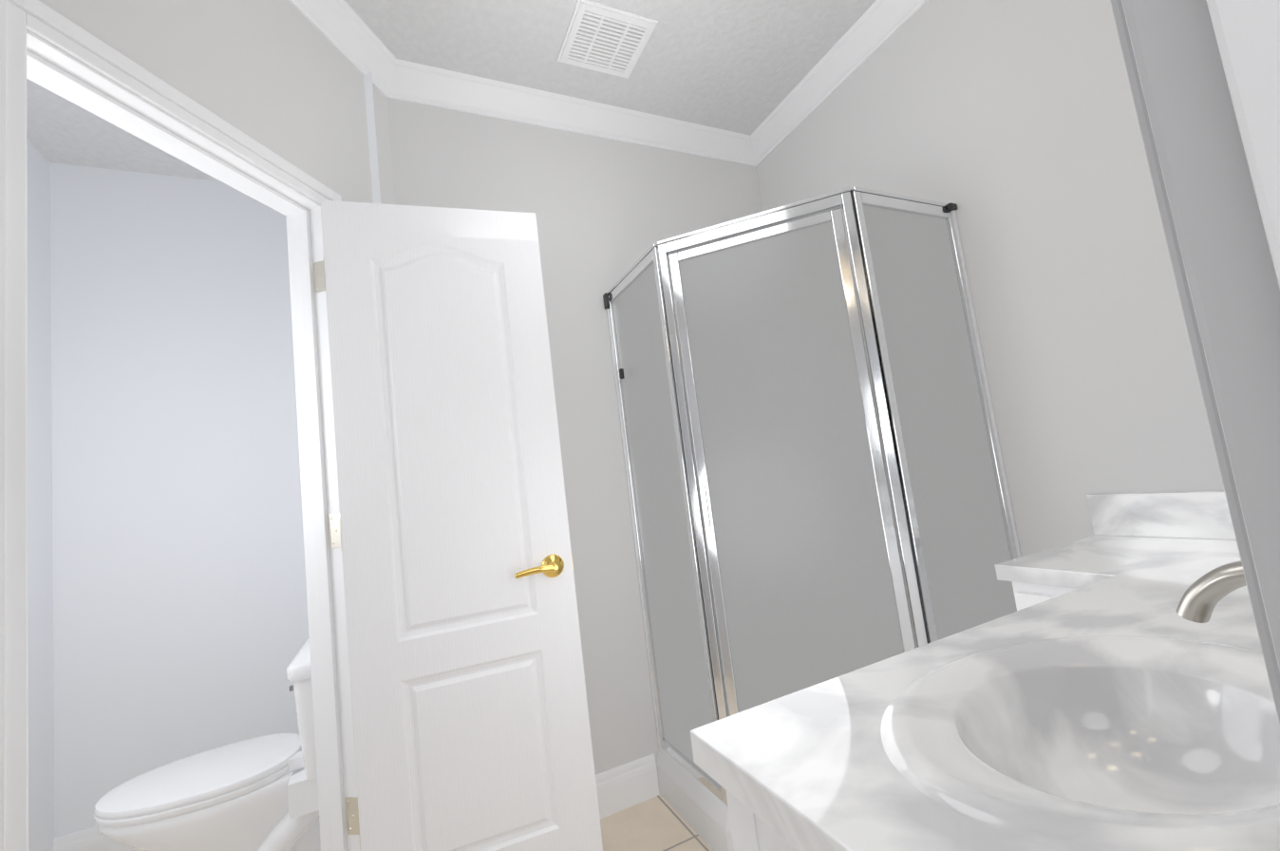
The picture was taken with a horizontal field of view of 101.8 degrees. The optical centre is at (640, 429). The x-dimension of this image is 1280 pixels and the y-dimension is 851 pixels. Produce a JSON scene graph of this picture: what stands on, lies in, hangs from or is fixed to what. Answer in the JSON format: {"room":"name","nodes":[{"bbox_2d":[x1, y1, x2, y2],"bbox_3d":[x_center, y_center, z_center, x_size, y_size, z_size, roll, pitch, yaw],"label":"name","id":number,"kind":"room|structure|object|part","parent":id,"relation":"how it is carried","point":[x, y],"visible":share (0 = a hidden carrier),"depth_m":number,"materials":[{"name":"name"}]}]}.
{"room":"bathroom","nodes":[
{"label":"bathroom","id":0,"kind":"room"},
{"bbox_2d":[26,139,54,850],"bbox_3d":[-1.779,0.079,0.827,0.120,2.740,2.550,-4,-6,-25],"label":"wall","id":1,"kind":"structure","parent":0,"point":[41,722],"depth_m":1.92,"materials":[{"name":"white paint"}]},
{"bbox_2d":[50,162,309,838],"bbox_3d":[-1.843,0.233,2.259,1.210,2.740,0.120,-4,-6,-25],"label":"wall","id":2,"kind":"structure","parent":0,"point":[180,623],"depth_m":2.16,"materials":[{"name":"white paint"}]},
{"bbox_2d":[52,826,140,850],"bbox_3d":[-1.605,1.503,2.094,1.090,0.140,0.014,-4,-6,-25],"label":"baseboard","id":3,"kind":"structure","parent":2,"relation":"attached to","point":[92,838],"depth_m":1.90,"materials":[{"name":"white wood"}]},
{"bbox_2d":[38,0,395,204],"bbox_3d":[-1.034,-0.008,0.867,0.115,2.740,2.030,-8,-6,12],"label":"wall","id":4,"kind":"structure","parent":0,"point":[284,79],"depth_m":1.38,"materials":[{"name":"white paint"}]},
{"bbox_2d":[0,0,360,850],"bbox_3d":[-0.932,0.322,1.118,0.153,2.114,0.748,-8,-6,12],"label":"door frame","id":5,"kind":"structure","parent":4,"relation":"attached to","point":[48,65],"depth_m":1.12,"materials":[{"name":"white wood"}]},
{"bbox_3d":[-0.932,0.322,1.118,0.153,2.114,0.748,-8,-6,12],"label":"toilet door casing trim","id":6,"kind":"part","parent":5,"relation":"part of","materials":[{"name":"white wood"}]},
{"bbox_3d":[-0.827,0.279,1.414,0.040,1.540,0.003,-8,-6,12],"label":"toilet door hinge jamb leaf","id":7,"kind":"part","parent":5,"relation":"part of","materials":[{"name":"white wood"}]},
{"bbox_2d":[320,199,602,850],"bbox_3d":[-0.502,0.337,1.475,0.611,2.030,0.148,-5,-6,-20],"label":"room door","id":8,"kind":"structure","parent":4,"relation":"in","point":[471,722],"depth_m":1.46,"materials":[{"name":"white wood"}]},
{"bbox_3d":[-0.795,0.285,1.390,0.013,1.554,0.048,-5,-6,-20],"label":"toilet door hinge","id":9,"kind":"part","parent":8,"relation":"part of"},
{"bbox_3d":[-0.288,0.405,1.541,0.175,0.067,0.148,-5,-6,-20],"label":"handle","id":10,"kind":"part","parent":8,"relation":"part of","materials":[{"name":"gold metal"}]},
{"bbox_2d":[363,71,380,203],"bbox_3d":[-1.046,0.121,2.117,0.120,2.740,1.070,-4,-6,-25],"label":"wall","id":11,"kind":"structure","parent":0,"point":[372,143],"depth_m":1.76,"materials":[{"name":"white paint"}]},
{"bbox_2d":[26,0,876,181],"bbox_3d":[-0.412,-1.484,1.234,3.400,0.100,3.900,-4,-6,-25],"label":"ceiling","id":12,"kind":"structure","parent":0,"point":[743,66],"depth_m":1.95,"materials":[{"name":"white paint"}]},
{"bbox_2d":[556,0,658,78],"bbox_3d":[-0.122,-1.395,1.875,0.290,0.014,0.265,-4,-6,-25],"label":"ceiling vent","id":13,"kind":"object","parent":12,"relation":"in","point":[590,50],"depth_m":1.85,"materials":[{"name":"white plastic"}]},
{"bbox_3d":[-0.122,-1.396,1.875,0.230,0.001,0.205,-4,-6,-25],"label":"back ceiling air vent","id":14,"kind":"part","parent":13,"relation":"part of","materials":[{"name":"white plastic"}]},
{"bbox_2d":[387,97,762,774],"bbox_3d":[-0.007,0.002,2.189,1.830,2.740,0.120,-4,-6,-25],"label":"wall","id":15,"kind":"structure","parent":0,"point":[608,214],"depth_m":2.04,"materials":[{"name":"white paint"}]},
{"bbox_2d":[288,0,927,166],"bbox_3d":[-0.145,-1.416,1.239,2.464,0.098,1.875,-4,-6,-25],"label":"crown molding","id":16,"kind":"structure","parent":15,"relation":"attached to","point":[342,27],"depth_m":2.05,"materials":[{"name":"white wood"}]},
{"bbox_2d":[595,753,659,818],"bbox_3d":[-0.304,1.300,1.657,0.906,0.140,0.220,-4,-6,-25],"label":"baseboard","id":17,"kind":"structure","parent":15,"relation":"attached to","point":[626,785],"depth_m":1.89,"materials":[{"name":"white wood"}]},
{"bbox_2d":[600,793,713,850],"bbox_3d":[-0.070,1.321,0.949,3.400,0.100,3.900,-4,-6,-25],"label":"floor","id":18,"kind":"structure","parent":0,"point":[658,822],"depth_m":1.74,"materials":[{"name":"tile"}]},
{"bbox_2d":[93,637,320,850],"bbox_3d":[-1.226,1.108,1.650,0.726,0.740,0.488,-4,-6,-25],"label":"toilet","id":19,"kind":"object","parent":18,"relation":"on","point":[260,793],"visible":0.77,"depth_m":1.53,"materials":[{"name":"white ceramic"}]},
{"bbox_2d":[602,186,1021,850],"bbox_3d":[0.559,0.302,1.823,0.918,1.937,0.918,-4,-6,-25],"label":"shower","id":20,"kind":"object","parent":18,"relation":"on","point":[802,556],"visible":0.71,"depth_m":1.59,"materials":[{"name":"grey glass"}]},
{"bbox_2d":[690,490,1279,850],"bbox_3d":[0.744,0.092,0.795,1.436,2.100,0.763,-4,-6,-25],"label":"bathroom vanity","id":21,"kind":"object","parent":18,"relation":"on","point":[1106,687],"visible":0.69,"depth_m":0.60,"materials":[{"name":"white stone"}]},
{"bbox_2d":[755,0,1224,647],"bbox_3d":[1.344,-0.253,1.302,0.120,2.740,2.910,-4,-6,-25],"label":"wall","id":22,"kind":"structure","parent":0,"point":[1010,129],"depth_m":1.50,"materials":[{"name":"white paint"}]},
{"bbox_3d":[-0.350,-1.227,0.004,0.815,0.670,0.120,-4,-6,-25],"label":"wall","id":23,"kind":"structure","parent":0,"visible":0},
{"bbox_2d":[1110,0,1279,725],"bbox_3d":[-0.192,0.106,-0.121,0.903,2.114,0.146,-4,-6,-25],"label":"door frame","id":24,"kind":"structure","parent":23,"relation":"attached to","point":[1223,267],"depth_m":0.11,"materials":[{"name":"grey wood"}]}
]}

